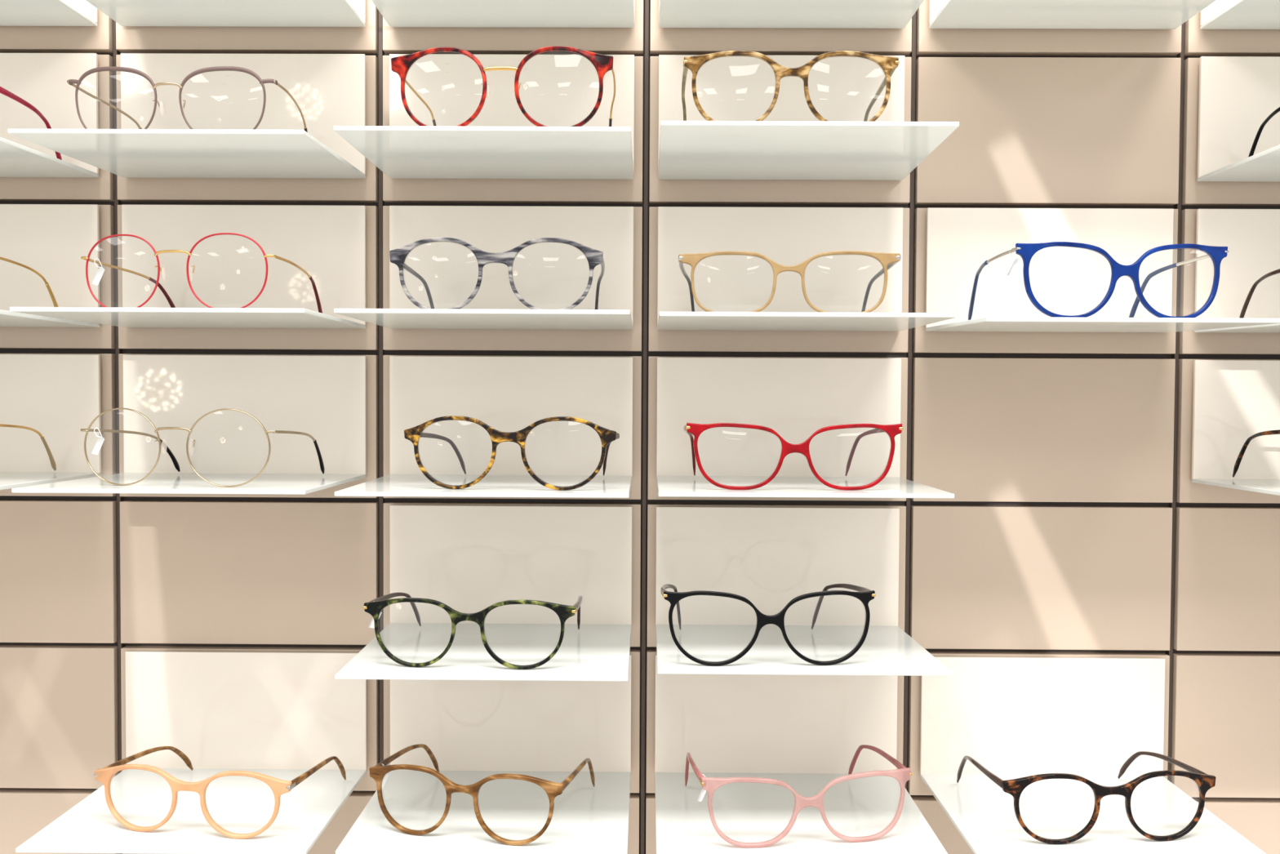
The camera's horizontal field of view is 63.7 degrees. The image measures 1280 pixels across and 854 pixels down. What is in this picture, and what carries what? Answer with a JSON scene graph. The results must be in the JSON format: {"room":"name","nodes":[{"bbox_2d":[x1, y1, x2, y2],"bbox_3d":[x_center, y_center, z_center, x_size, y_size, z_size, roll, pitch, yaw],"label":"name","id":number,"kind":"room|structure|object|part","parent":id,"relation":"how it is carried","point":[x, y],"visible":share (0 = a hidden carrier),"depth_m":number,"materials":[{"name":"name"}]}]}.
{"room":"shop","nodes":[
{"label":"shop","id":0,"kind":"room"},
{"bbox_2d":[0,0,1279,853],"bbox_3d":[0.004,0.001,0.820,3.355,2.227,0.010,0,2,0],"label":"wall","id":1,"kind":"structure","parent":0,"point":[1031,131],"depth_m":0.81,"materials":[{"name":"beige paint"}]},
{"bbox_2d":[0,0,97,26],"bbox_3d":[-0.520,-0.360,0.735,0.191,0.096,0.150,0,2,0],"label":"display shelf","id":2,"kind":"object","parent":1,"relation":"attached to","point":[12,12],"visible":1,"depth_m":0.79,"materials":[{"name":"white plastic"}]},
{"bbox_3d":[-0.519,-0.362,0.804,0.191,0.094,0.003,0,2,0],"label":"panel","id":3,"kind":"part","parent":2,"relation":"part of","materials":[{"name":"white plastic"}]},
{"bbox_2d":[0,53,98,177],"bbox_3d":[-0.521,-0.241,0.738,0.191,0.099,0.150,0,2,0],"label":"display shelf","id":4,"kind":"object","parent":1,"relation":"attached to","point":[40,79],"visible":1,"depth_m":0.81,"materials":[{"name":"white plastic"}]},
{"bbox_2d":[0,86,62,159],"bbox_3d":[-0.514,-0.220,0.752,0.142,0.052,0.110,0,3,3],"label":"eyeglasses","id":5,"kind":"object","parent":4,"relation":"on","point":[2,91],"visible":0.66,"depth_m":0.75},
{"bbox_3d":[-0.521,-0.195,0.737,0.191,0.003,0.146,0,3,0],"label":"shelf plate","id":6,"kind":"part","parent":4,"relation":"part of","materials":[{"name":"white plastic"}]},
{"bbox_2d":[0,204,100,327],"bbox_3d":[-0.521,-0.125,0.741,0.191,0.096,0.150,0,2,0],"label":"display shelf","id":7,"kind":"object","parent":1,"relation":"attached to","point":[51,240],"visible":0.86,"depth_m":0.81,"materials":[{"name":"white plastic"}]},
{"bbox_2d":[0,257,58,306],"bbox_3d":[-0.515,-0.106,0.755,0.139,0.050,0.109,0,2,6],"label":"eyeglasses","id":8,"kind":"object","parent":7,"relation":"on","point":[55,303],"visible":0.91,"depth_m":0.77,"materials":[{"name":"gold metal"}]},
{"bbox_3d":[-0.450,-0.113,0.743,0.004,0.016,0.087,0,2,1],"label":"temple arm","id":9,"kind":"part","parent":8,"relation":"part of","materials":[{"name":"gold metal"}]},
{"bbox_3d":[-0.521,-0.079,0.740,0.191,0.003,0.146,0,2,0],"label":"shelf plate","id":10,"kind":"part","parent":7,"relation":"part of","materials":[{"name":"white plastic"}]},
{"bbox_2d":[0,354,101,489],"bbox_3d":[-0.522,-0.008,0.744,0.191,0.096,0.150,0,2,0],"label":"display shelf","id":11,"kind":"object","parent":1,"relation":"attached to","point":[56,396],"visible":0.94,"depth_m":0.81,"materials":[{"name":"white plastic"}]},
{"bbox_2d":[0,423,56,470],"bbox_3d":[-0.520,0.012,0.758,0.139,0.050,0.109,0,2,4],"label":"eyeglasses","id":12,"kind":"object","parent":11,"relation":"on","point":[48,451],"visible":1,"depth_m":0.79,"materials":[{"name":"gold metal"}]},
{"bbox_3d":[-0.455,0.004,0.748,0.004,0.016,0.087,0,2,-1],"label":"temple arm","id":13,"kind":"part","parent":12,"relation":"part of","materials":[{"name":"gold metal"}]},
{"bbox_3d":[-0.522,0.039,0.743,0.191,0.003,0.146,0,2,0],"label":"shelf plate","id":14,"kind":"part","parent":11,"relation":"part of","materials":[{"name":"white plastic"}]},
{"bbox_2d":[8,53,365,178],"bbox_3d":[-0.311,-0.240,0.736,0.191,0.099,0.150,0,2,0],"label":"display shelf","id":15,"kind":"object","parent":1,"relation":"attached to","point":[222,108],"visible":0.99,"depth_m":0.80,"materials":[{"name":"white plastic"}]},
{"bbox_3d":[-0.311,-0.193,0.736,0.191,0.003,0.146,0,3,0],"label":"shelf plate","id":16,"kind":"part","parent":15,"relation":"part of","materials":[{"name":"white plastic"}]},
{"bbox_2d":[66,66,307,132],"bbox_3d":[-0.321,-0.221,0.755,0.146,0.055,0.111,0,3,1],"label":"eyeglasses","id":17,"kind":"object","parent":15,"relation":"on","point":[70,82],"visible":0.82,"depth_m":0.70,"materials":[{"name":"beige metal"}]},
{"bbox_3d":[-0.390,-0.232,0.752,0.004,0.015,0.087,0,2,7],"label":"temple arm","id":18,"kind":"part","parent":17,"relation":"part of","materials":[{"name":"gold metal"}]},
{"bbox_3d":[-0.252,-0.231,0.749,0.004,0.015,0.087,0,2,-4],"label":"temple arm","id":19,"kind":"part","parent":17,"relation":"part of","materials":[{"name":"gold metal"}]},
{"bbox_3d":[-0.310,-0.244,0.806,0.191,0.094,0.003,0,2,0],"label":"panel","id":20,"kind":"part","parent":15,"relation":"part of","materials":[{"name":"white plastic"}]},
{"bbox_2d":[9,204,365,328],"bbox_3d":[-0.311,-0.124,0.739,0.191,0.096,0.150,0,2,0],"label":"display shelf","id":21,"kind":"object","parent":1,"relation":"attached to","point":[328,242],"visible":0.99,"depth_m":0.81,"materials":[{"name":"white plastic"}]},
{"bbox_3d":[-0.311,-0.077,0.739,0.191,0.003,0.146,0,2,0],"label":"shelf plate","id":22,"kind":"part","parent":21,"relation":"part of","materials":[{"name":"white plastic"}]},
{"bbox_2d":[80,232,322,313],"bbox_3d":[-0.309,-0.106,0.748,0.140,0.053,0.109,0,2,6],"label":"eyeglasses","id":23,"kind":"object","parent":21,"relation":"on","point":[100,272],"visible":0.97,"depth_m":0.70,"materials":[{"name":"red metal"}]},
{"bbox_3d":[-0.377,-0.113,0.744,0.004,0.009,0.075,1,2,11],"label":"temple arm","id":24,"kind":"part","parent":23,"relation":"part of","materials":[{"name":"gold metal"}]},
{"bbox_3d":[-0.244,-0.112,0.729,0.004,0.009,0.075,0,2,2],"label":"temple arm","id":25,"kind":"part","parent":23,"relation":"part of","materials":[{"name":"gold metal"}]},
{"bbox_3d":[-0.311,-0.127,0.809,0.191,0.094,0.003,0,2,0],"label":"panel","id":26,"kind":"part","parent":21,"relation":"part of","materials":[{"name":"white plastic"}]},
{"bbox_2d":[11,354,366,494],"bbox_3d":[-0.312,-0.007,0.742,0.191,0.096,0.150,0,2,0],"label":"display shelf","id":27,"kind":"object","parent":1,"relation":"attached to","point":[323,397],"visible":0.99,"depth_m":0.81,"materials":[{"name":"white plastic"}]},
{"bbox_3d":[-0.312,0.040,0.742,0.191,0.003,0.146,0,2,0],"label":"shelf plate","id":28,"kind":"part","parent":27,"relation":"part of","materials":[{"name":"white plastic"}]},
{"bbox_2d":[80,408,324,487],"bbox_3d":[-0.305,0.012,0.740,0.140,0.052,0.109,0,2,6],"label":"eyeglasses","id":29,"kind":"object","parent":27,"relation":"on","point":[100,441],"visible":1,"depth_m":0.69,"materials":[{"name":"gold metal"}]},
{"bbox_3d":[-0.372,0.006,0.740,0.004,0.012,0.082,1,2,11],"label":"temple arm","id":30,"kind":"part","parent":29,"relation":"part of","materials":[{"name":"gold metal"}]},
{"bbox_3d":[-0.240,0.007,0.725,0.004,0.012,0.082,0,2,1],"label":"temple arm","id":31,"kind":"part","parent":29,"relation":"part of","materials":[{"name":"gold metal"}]},
{"bbox_3d":[-0.311,-0.009,0.812,0.191,0.094,0.003,0,2,0],"label":"panel","id":32,"kind":"part","parent":27,"relation":"part of","materials":[{"name":"white plastic"}]},
{"bbox_2d":[15,650,366,853],"bbox_3d":[-0.313,0.229,0.749,0.191,0.097,0.150,0,2,0],"label":"display shelf","id":33,"kind":"object","parent":1,"relation":"attached to","point":[280,715],"visible":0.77,"depth_m":0.82,"materials":[{"name":"white plastic"}]},
{"bbox_3d":[-0.313,0.275,0.748,0.191,0.003,0.146,0,2,0],"label":"shelf plate","id":34,"kind":"part","parent":33,"relation":"part of","materials":[{"name":"white plastic"}]},
{"bbox_2d":[93,746,346,839],"bbox_3d":[-0.297,0.252,0.748,0.144,0.047,0.109,1,2,8],"label":"eyeglasses","id":35,"kind":"object","parent":33,"relation":"on","point":[104,775],"visible":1,"depth_m":0.70,"materials":[{"name":"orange plastic"}]},
{"bbox_3d":[-0.304,0.253,0.698,0.143,0.046,0.008,1,2,8],"label":"frame","id":36,"kind":"part","parent":35,"relation":"part of","materials":[{"name":"plastic"}]},
{"bbox_3d":[-0.312,0.226,0.818,0.191,0.094,0.003,0,2,0],"label":"panel","id":37,"kind":"part","parent":33,"relation":"part of","materials":[{"name":"white plastic"}]},
{"bbox_2d":[85,0,365,26],"bbox_3d":[-0.310,-0.359,0.733,0.191,0.096,0.150,0,2,0],"label":"display shelf","id":38,"kind":"object","parent":1,"relation":"attached to","point":[176,13],"visible":1,"depth_m":0.78,"materials":[{"name":"white plastic"}]},
{"bbox_3d":[-0.309,-0.361,0.803,0.191,0.094,0.003,0,2,0],"label":"panel","id":39,"kind":"part","parent":38,"relation":"part of","materials":[{"name":"white plastic"}]},
{"bbox_2d":[334,505,631,680],"bbox_3d":[-0.102,0.113,0.744,0.191,0.099,0.150,0,2,0],"label":"display shelf","id":40,"kind":"object","parent":1,"relation":"attached to","point":[465,558],"visible":1,"depth_m":0.81,"materials":[{"name":"white plastic"}]},
{"bbox_2d":[363,591,582,669],"bbox_3d":[-0.112,0.136,0.739,0.144,0.049,0.110,0,3,3],"label":"eyeglasses","id":41,"kind":"object","parent":40,"relation":"on","point":[375,606],"visible":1,"depth_m":0.69,"materials":[{"name":"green plastic"}]},
{"bbox_3d":[-0.103,0.160,0.743,0.191,0.003,0.146,0,3,0],"label":"shelf plate","id":42,"kind":"part","parent":40,"relation":"part of","materials":[{"name":"white plastic"}]},
{"bbox_3d":[-0.102,0.109,0.814,0.191,0.094,0.003,0,2,0],"label":"panel","id":43,"kind":"part","parent":40,"relation":"part of","materials":[{"name":"white plastic"}]},
{"bbox_2d":[335,654,631,853],"bbox_3d":[-0.103,0.230,0.747,0.191,0.097,0.150,0,2,0],"label":"display shelf","id":44,"kind":"object","parent":1,"relation":"attached to","point":[474,731],"visible":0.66,"depth_m":0.81,"materials":[{"name":"white plastic"}]},
{"bbox_2d":[368,743,595,845],"bbox_3d":[-0.108,0.252,0.742,0.139,0.049,0.109,1,2,12],"label":"eyeglasses","id":45,"kind":"object","parent":44,"relation":"on","point":[379,772],"visible":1,"depth_m":0.69,"materials":[{"name":"plastic"}]},
{"bbox_3d":[-0.119,0.253,0.692,0.138,0.047,0.007,1,2,12],"label":"frame","id":46,"kind":"part","parent":45,"relation":"part of","materials":[{"name":"brown plastic"}]},
{"bbox_3d":[-0.103,0.277,0.747,0.191,0.003,0.146,0,2,0],"label":"shelf plate","id":47,"kind":"part","parent":44,"relation":"part of","materials":[{"name":"white plastic"}]},
{"bbox_3d":[-0.102,0.227,0.817,0.191,0.094,0.003,0,2,0],"label":"panel","id":48,"kind":"part","parent":44,"relation":"part of","materials":[{"name":"white plastic"}]},
{"bbox_2d":[334,355,632,497],"bbox_3d":[-0.102,-0.005,0.741,0.191,0.097,0.150,0,2,0],"label":"display shelf","id":49,"kind":"object","parent":1,"relation":"attached to","point":[504,393],"visible":1,"depth_m":0.81,"materials":[{"name":"white plastic"}]},
{"bbox_3d":[-0.102,0.042,0.740,0.191,0.003,0.146,0,2,0],"label":"shelf plate","id":50,"kind":"part","parent":49,"relation":"part of","materials":[{"name":"white plastic"}]},
{"bbox_3d":[-0.101,-0.008,0.811,0.191,0.094,0.003,0,2,0],"label":"panel","id":51,"kind":"part","parent":49,"relation":"part of","materials":[{"name":"white plastic"}]},
{"bbox_2d":[404,415,619,490],"bbox_3d":[-0.084,0.016,0.738,0.144,0.050,0.109,0,2,3],"label":"eyeglasses","id":52,"kind":"object","parent":49,"relation":"on","point":[606,436],"visible":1,"depth_m":0.68,"materials":[{"name":"plastic"}]},
{"bbox_2d":[333,205,633,329],"bbox_3d":[-0.101,-0.123,0.738,0.191,0.096,0.150,0,2,0],"label":"display shelf","id":53,"kind":"object","parent":1,"relation":"attached to","point":[550,277],"visible":0.98,"depth_m":0.81,"materials":[{"name":"white plastic"}]},
{"bbox_3d":[-0.101,-0.076,0.737,0.191,0.003,0.146,0,2,0],"label":"shelf plate","id":54,"kind":"part","parent":53,"relation":"part of","materials":[{"name":"white plastic"}]},
{"bbox_2d":[389,237,604,309],"bbox_3d":[-0.097,-0.104,0.749,0.145,0.051,0.109,0,2,0],"label":"eyeglasses","id":55,"kind":"object","parent":53,"relation":"on","point":[594,257],"visible":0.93,"depth_m":0.70,"materials":[{"name":"grey plastic"}]},
{"bbox_2d":[333,53,634,179],"bbox_3d":[-0.101,-0.240,0.735,0.191,0.096,0.150,0,2,0],"label":"display shelf","id":56,"kind":"object","parent":1,"relation":"attached to","point":[558,92],"visible":0.98,"depth_m":0.80,"materials":[{"name":"white plastic"}]},
{"bbox_3d":[-0.101,-0.194,0.734,0.191,0.003,0.146,0,2,0],"label":"shelf plate","id":57,"kind":"part","parent":56,"relation":"part of","materials":[{"name":"white plastic"}]},
{"bbox_2d":[391,45,615,126],"bbox_3d":[-0.089,-0.222,0.726,0.147,0.056,0.110,0,2,2],"label":"eyeglasses","id":58,"kind":"object","parent":56,"relation":"on","point":[602,64],"visible":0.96,"depth_m":0.67,"materials":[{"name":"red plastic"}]},
{"bbox_3d":[-0.159,-0.232,0.725,0.004,0.018,0.088,0,2,6],"label":"temple arm","id":59,"kind":"part","parent":58,"relation":"part of","materials":[{"name":"gold metal"}]},
{"bbox_3d":[-0.019,-0.231,0.719,0.004,0.018,0.088,0,2,-2],"label":"temple arm","id":60,"kind":"part","parent":58,"relation":"part of","materials":[{"name":"gold metal"}]},
{"bbox_2d":[371,0,635,27],"bbox_3d":[-0.100,-0.358,0.732,0.191,0.096,0.150,0,2,0],"label":"display shelf","id":61,"kind":"object","parent":1,"relation":"attached to","point":[397,13],"visible":1,"depth_m":0.77,"materials":[{"name":"white plastic"}]},
{"bbox_2d":[658,0,924,28],"bbox_3d":[0.110,-0.356,0.730,0.191,0.096,0.150,0,2,0],"label":"display shelf","id":62,"kind":"object","parent":1,"relation":"attached to","point":[778,14],"visible":1,"depth_m":0.77,"materials":[{"name":"white plastic"}]},
{"bbox_2d":[654,654,947,853],"bbox_3d":[0.107,0.231,0.746,0.191,0.097,0.150,0,2,0],"label":"display shelf","id":63,"kind":"object","parent":1,"relation":"attached to","point":[775,753],"visible":0.84,"depth_m":0.81,"materials":[{"name":"white plastic"}]},
{"bbox_3d":[0.107,0.228,0.816,0.191,0.094,0.003,0,2,0],"label":"panel","id":64,"kind":"part","parent":63,"relation":"part of","materials":[{"name":"white plastic"}]},
{"bbox_2d":[684,744,911,801],"bbox_3d":[0.105,0.253,0.738,0.145,0.049,0.109,0,2,-8],"label":"temple","id":65,"kind":"object","parent":63,"relation":"on","point":[701,777],"visible":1,"depth_m":0.73,"materials":[{"name":"pink plastic"}]},
{"bbox_3d":[0.107,0.278,0.745,0.191,0.003,0.146,0,2,0],"label":"shelf plate","id":66,"kind":"part","parent":63,"relation":"part of","materials":[{"name":"white plastic"}]},
{"bbox_2d":[655,506,951,675],"bbox_3d":[0.108,0.113,0.743,0.191,0.096,0.150,0,2,0],"label":"display shelf","id":67,"kind":"object","parent":1,"relation":"attached to","point":[769,557],"visible":0.98,"depth_m":0.81,"materials":[{"name":"white plastic"}]},
{"bbox_2d":[660,583,875,666],"bbox_3d":[0.084,0.132,0.733,0.142,0.051,0.109,0,1,-3],"label":"eyeglasses","id":68,"kind":"object","parent":67,"relation":"on","point":[864,595],"visible":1,"depth_m":0.68,"materials":[{"name":"black plastic"}]},
{"bbox_3d":[0.108,0.110,0.812,0.191,0.094,0.003,0,2,0],"label":"panel","id":69,"kind":"part","parent":67,"relation":"part of","materials":[{"name":"white plastic"}]},
{"bbox_3d":[0.107,0.159,0.742,0.191,0.003,0.146,0,1,0],"label":"shelf plate","id":70,"kind":"part","parent":67,"relation":"part of","materials":[{"name":"white plastic"}]},
{"bbox_2d":[656,357,954,497],"bbox_3d":[0.108,-0.004,0.739,0.191,0.096,0.150,0,2,0],"label":"display shelf","id":71,"kind":"object","parent":1,"relation":"attached to","point":[794,397],"visible":0.99,"depth_m":0.81,"materials":[{"name":"white plastic"}]},
{"bbox_3d":[0.109,-0.007,0.809,0.191,0.094,0.003,0,2,0],"label":"panel","id":72,"kind":"part","parent":71,"relation":"part of","materials":[{"name":"white plastic"}]},
{"bbox_2d":[683,422,902,489],"bbox_3d":[0.102,0.018,0.738,0.145,0.044,0.109,0,2,-2],"label":"eyeglasses","id":73,"kind":"object","parent":71,"relation":"on","point":[691,428],"visible":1,"depth_m":0.69,"materials":[{"name":"red plastic"}]},
{"bbox_3d":[0.108,0.042,0.739,0.191,0.003,0.146,0,2,0],"label":"shelf plate","id":74,"kind":"part","parent":71,"relation":"part of","materials":[{"name":"white plastic"}]},
{"bbox_2d":[657,206,956,331],"bbox_3d":[0.109,-0.121,0.736,0.191,0.097,0.150,0,2,0],"label":"display shelf","id":75,"kind":"object","parent":1,"relation":"attached to","point":[732,286],"visible":0.98,"depth_m":0.80,"materials":[{"name":"white plastic"}]},
{"bbox_2d":[678,250,901,312],"bbox_3d":[0.103,-0.098,0.747,0.150,0.044,0.109,0,2,3],"label":"eyeglasses","id":76,"kind":"object","parent":75,"relation":"on","point":[887,260],"visible":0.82,"depth_m":0.69,"materials":[{"name":"beige plastic"}]},
{"bbox_3d":[0.108,-0.075,0.736,0.191,0.003,0.146,0,2,0],"label":"shelf plate","id":77,"kind":"part","parent":75,"relation":"part of","materials":[{"name":"white plastic"}]},
{"bbox_2d":[657,54,959,180],"bbox_3d":[0.109,-0.239,0.733,0.191,0.096,0.150,0,2,0],"label":"display shelf","id":78,"kind":"object","parent":1,"relation":"attached to","point":[790,143],"visible":0.99,"depth_m":0.79,"materials":[{"name":"white plastic"}]},
{"bbox_2d":[681,50,899,121],"bbox_3d":[0.100,-0.223,0.732,0.143,0.055,0.109,0,0,0],"label":"eyeglasses","id":79,"kind":"object","parent":78,"relation":"on","point":[888,64],"visible":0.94,"depth_m":0.68,"materials":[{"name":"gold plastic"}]},
{"bbox_3d":[0.109,-0.194,0.733,0.191,0.003,0.146,0,0,0],"label":"shelf plate","id":80,"kind":"part","parent":78,"relation":"part of","materials":[{"name":"white plastic"}]},
{"bbox_2d":[928,0,1216,29],"bbox_3d":[0.320,-0.355,0.729,0.191,0.096,0.150,0,2,0],"label":"display shelf","id":81,"kind":"object","parent":1,"relation":"attached to","point":[943,14],"visible":1,"depth_m":0.77,"materials":[{"name":"white plastic"}]},
{"bbox_3d":[0.321,-0.358,0.799,0.191,0.094,0.003,0,2,0],"label":"panel","id":82,"kind":"part","parent":81,"relation":"part of","materials":[{"name":"white plastic"}]},
{"bbox_2d":[920,656,1266,853],"bbox_3d":[0.317,0.232,0.744,0.191,0.097,0.150,0,2,0],"label":"display shelf","id":83,"kind":"object","parent":1,"relation":"attached to","point":[1015,717],"visible":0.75,"depth_m":0.81,"materials":[{"name":"white plastic"}]},
{"bbox_3d":[0.318,0.229,0.814,0.191,0.094,0.003,0,2,0],"label":"panel","id":84,"kind":"part","parent":83,"relation":"part of","materials":[{"name":"white plastic"}]},
{"bbox_2d":[956,751,1215,844],"bbox_3d":[0.313,0.254,0.744,0.150,0.049,0.109,0,2,-5],"label":"eyeglasses","id":85,"kind":"object","parent":83,"relation":"on","point":[1204,781],"visible":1,"depth_m":0.69,"materials":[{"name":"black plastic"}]},
{"bbox_3d":[0.317,0.255,0.694,0.149,0.047,0.008,0,2,-5],"label":"frame","id":86,"kind":"part","parent":85,"relation":"part of","materials":[{"name":"brown plastic"}]},
{"bbox_3d":[0.317,0.279,0.744,0.191,0.003,0.146,0,2,0],"label":"shelf plate","id":87,"kind":"part","parent":83,"relation":"part of","materials":[{"name":"white plastic"}]},
{"bbox_2d":[925,207,1279,332],"bbox_3d":[0.319,-0.119,0.735,0.191,0.099,0.150,0,2,0],"label":"display shelf","id":88,"kind":"object","parent":1,"relation":"attached to","point":[1064,280],"visible":1,"depth_m":0.80,"materials":[{"name":"white plastic"}]},
{"bbox_3d":[0.319,-0.123,0.805,0.191,0.094,0.003,0,2,0],"label":"panel","id":89,"kind":"part","parent":88,"relation":"part of","materials":[{"name":"white plastic"}]},
{"bbox_2d":[968,241,1228,319],"bbox_3d":[0.321,-0.099,0.744,0.149,0.055,0.111,0,3,-5],"label":"eyeglasses","id":90,"kind":"object","parent":88,"relation":"on","point":[1026,251],"visible":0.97,"depth_m":0.69,"materials":[{"name":"blue plastic"}]},
{"bbox_3d":[0.251,-0.119,0.719,0.004,0.006,0.059,0,3,-5],"label":"temple arm","id":91,"kind":"part","parent":90,"relation":"part of"},
{"bbox_3d":[0.394,-0.118,0.730,0.004,0.006,0.059,0,3,-5],"label":"temple arm","id":92,"kind":"part","parent":90,"relation":"part of"},
{"bbox_3d":[0.319,-0.072,0.734,0.191,0.003,0.146,0,3,0],"label":"shelf plate","id":93,"kind":"part","parent":88,"relation":"part of","materials":[{"name":"white plastic"}]},
{"bbox_2d":[1191,360,1279,495],"bbox_3d":[0.528,-0.002,0.737,0.191,0.096,0.150,0,2,0],"label":"display shelf","id":94,"kind":"object","parent":1,"relation":"attached to","point":[1234,401],"visible":1,"depth_m":0.81,"materials":[{"name":"white plastic"}]},
{"bbox_3d":[0.528,0.044,0.736,0.191,0.003,0.146,0,2,0],"label":"shelf plate","id":95,"kind":"part","parent":94,"relation":"part of","materials":[{"name":"white plastic"}]},
{"bbox_2d":[1231,429,1279,477],"bbox_3d":[0.525,0.018,0.751,0.142,0.049,0.108,0,2,-4],"label":"eyeglasses","id":96,"kind":"object","parent":94,"relation":"on","point":[1249,439],"visible":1,"depth_m":0.78,"materials":[{"name":"brown plastic"}]},
{"bbox_2d":[1194,208,1279,333],"bbox_3d":[0.529,-0.118,0.733,0.191,0.099,0.150,0,2,0],"label":"display shelf","id":97,"kind":"object","parent":1,"relation":"attached to","point":[1251,237],"visible":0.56,"depth_m":0.80,"materials":[{"name":"white plastic"}]},
{"bbox_3d":[0.528,-0.071,0.733,0.191,0.003,0.146,0,3,0],"label":"shelf plate","id":98,"kind":"part","parent":97,"relation":"part of","materials":[{"name":"white plastic"}]},
{"bbox_2d":[1239,268,1279,318],"bbox_3d":[0.528,-0.097,0.748,0.143,0.052,0.110,0,3,-4],"label":"eyeglasses","id":99,"kind":"object","parent":97,"relation":"on","point":[1277,271],"visible":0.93,"depth_m":0.78,"materials":[{"name":"plastic"}]},
{"bbox_2d":[1197,56,1279,182],"bbox_3d":[0.529,-0.237,0.730,0.191,0.096,0.150,0,2,0],"label":"display shelf","id":100,"kind":"object","parent":1,"relation":"attached to","point":[1237,94],"visible":1,"depth_m":0.80,"materials":[{"name":"white plastic"}]},
{"bbox_3d":[0.529,-0.190,0.730,0.191,0.003,0.146,0,2,0],"label":"shelf plate","id":101,"kind":"part","parent":100,"relation":"part of","materials":[{"name":"white plastic"}]},
{"bbox_2d":[1248,106,1279,157],"bbox_3d":[0.532,-0.217,0.745,0.142,0.049,0.108,0,2,-4],"label":"eyeglasses","id":102,"kind":"object","parent":100,"relation":"on","point":[1276,111],"visible":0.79,"depth_m":0.77,"materials":[{"name":"black plastic"}]},
{"bbox_2d":[1200,0,1279,29],"bbox_3d":[0.530,-0.354,0.727,0.191,0.096,0.150,0,2,0],"label":"display shelf","id":103,"kind":"object","parent":1,"relation":"attached to","point":[1220,14],"visible":1,"depth_m":0.78,"materials":[{"name":"white plastic"}]},
{"bbox_3d":[0.530,-0.357,0.797,0.191,0.094,0.003,0,2,0],"label":"panel","id":104,"kind":"part","parent":103,"relation":"part of","materials":[{"name":"white plastic"}]},
{"bbox_3d":[-0.016,1.505,-1.116,3.600,0.050,4.060,0,2,0],"label":"floor","id":105,"kind":"structure","parent":0,"visible":0},
{"bbox_2d":[0,0,1279,853],"bbox_3d":[0.003,0.156,0.854,3.360,2.543,0.051,0,2,0],"label":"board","id":106,"kind":"object","parent":105,"relation":"on","point":[1183,207],"visible":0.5,"depth_m":0.82,"materials":[{"name":"black metal"}]},
{"bbox_2d":[112,0,1184,853],"bbox_3d":[0.003,0.147,0.826,3.363,2.523,0.006,0,2,0],"label":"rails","id":107,"kind":"object","parent":106,"relation":"attached to","point":[911,205],"visible":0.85,"depth_m":0.82,"materials":[{"name":"brown metal"}]}
]}

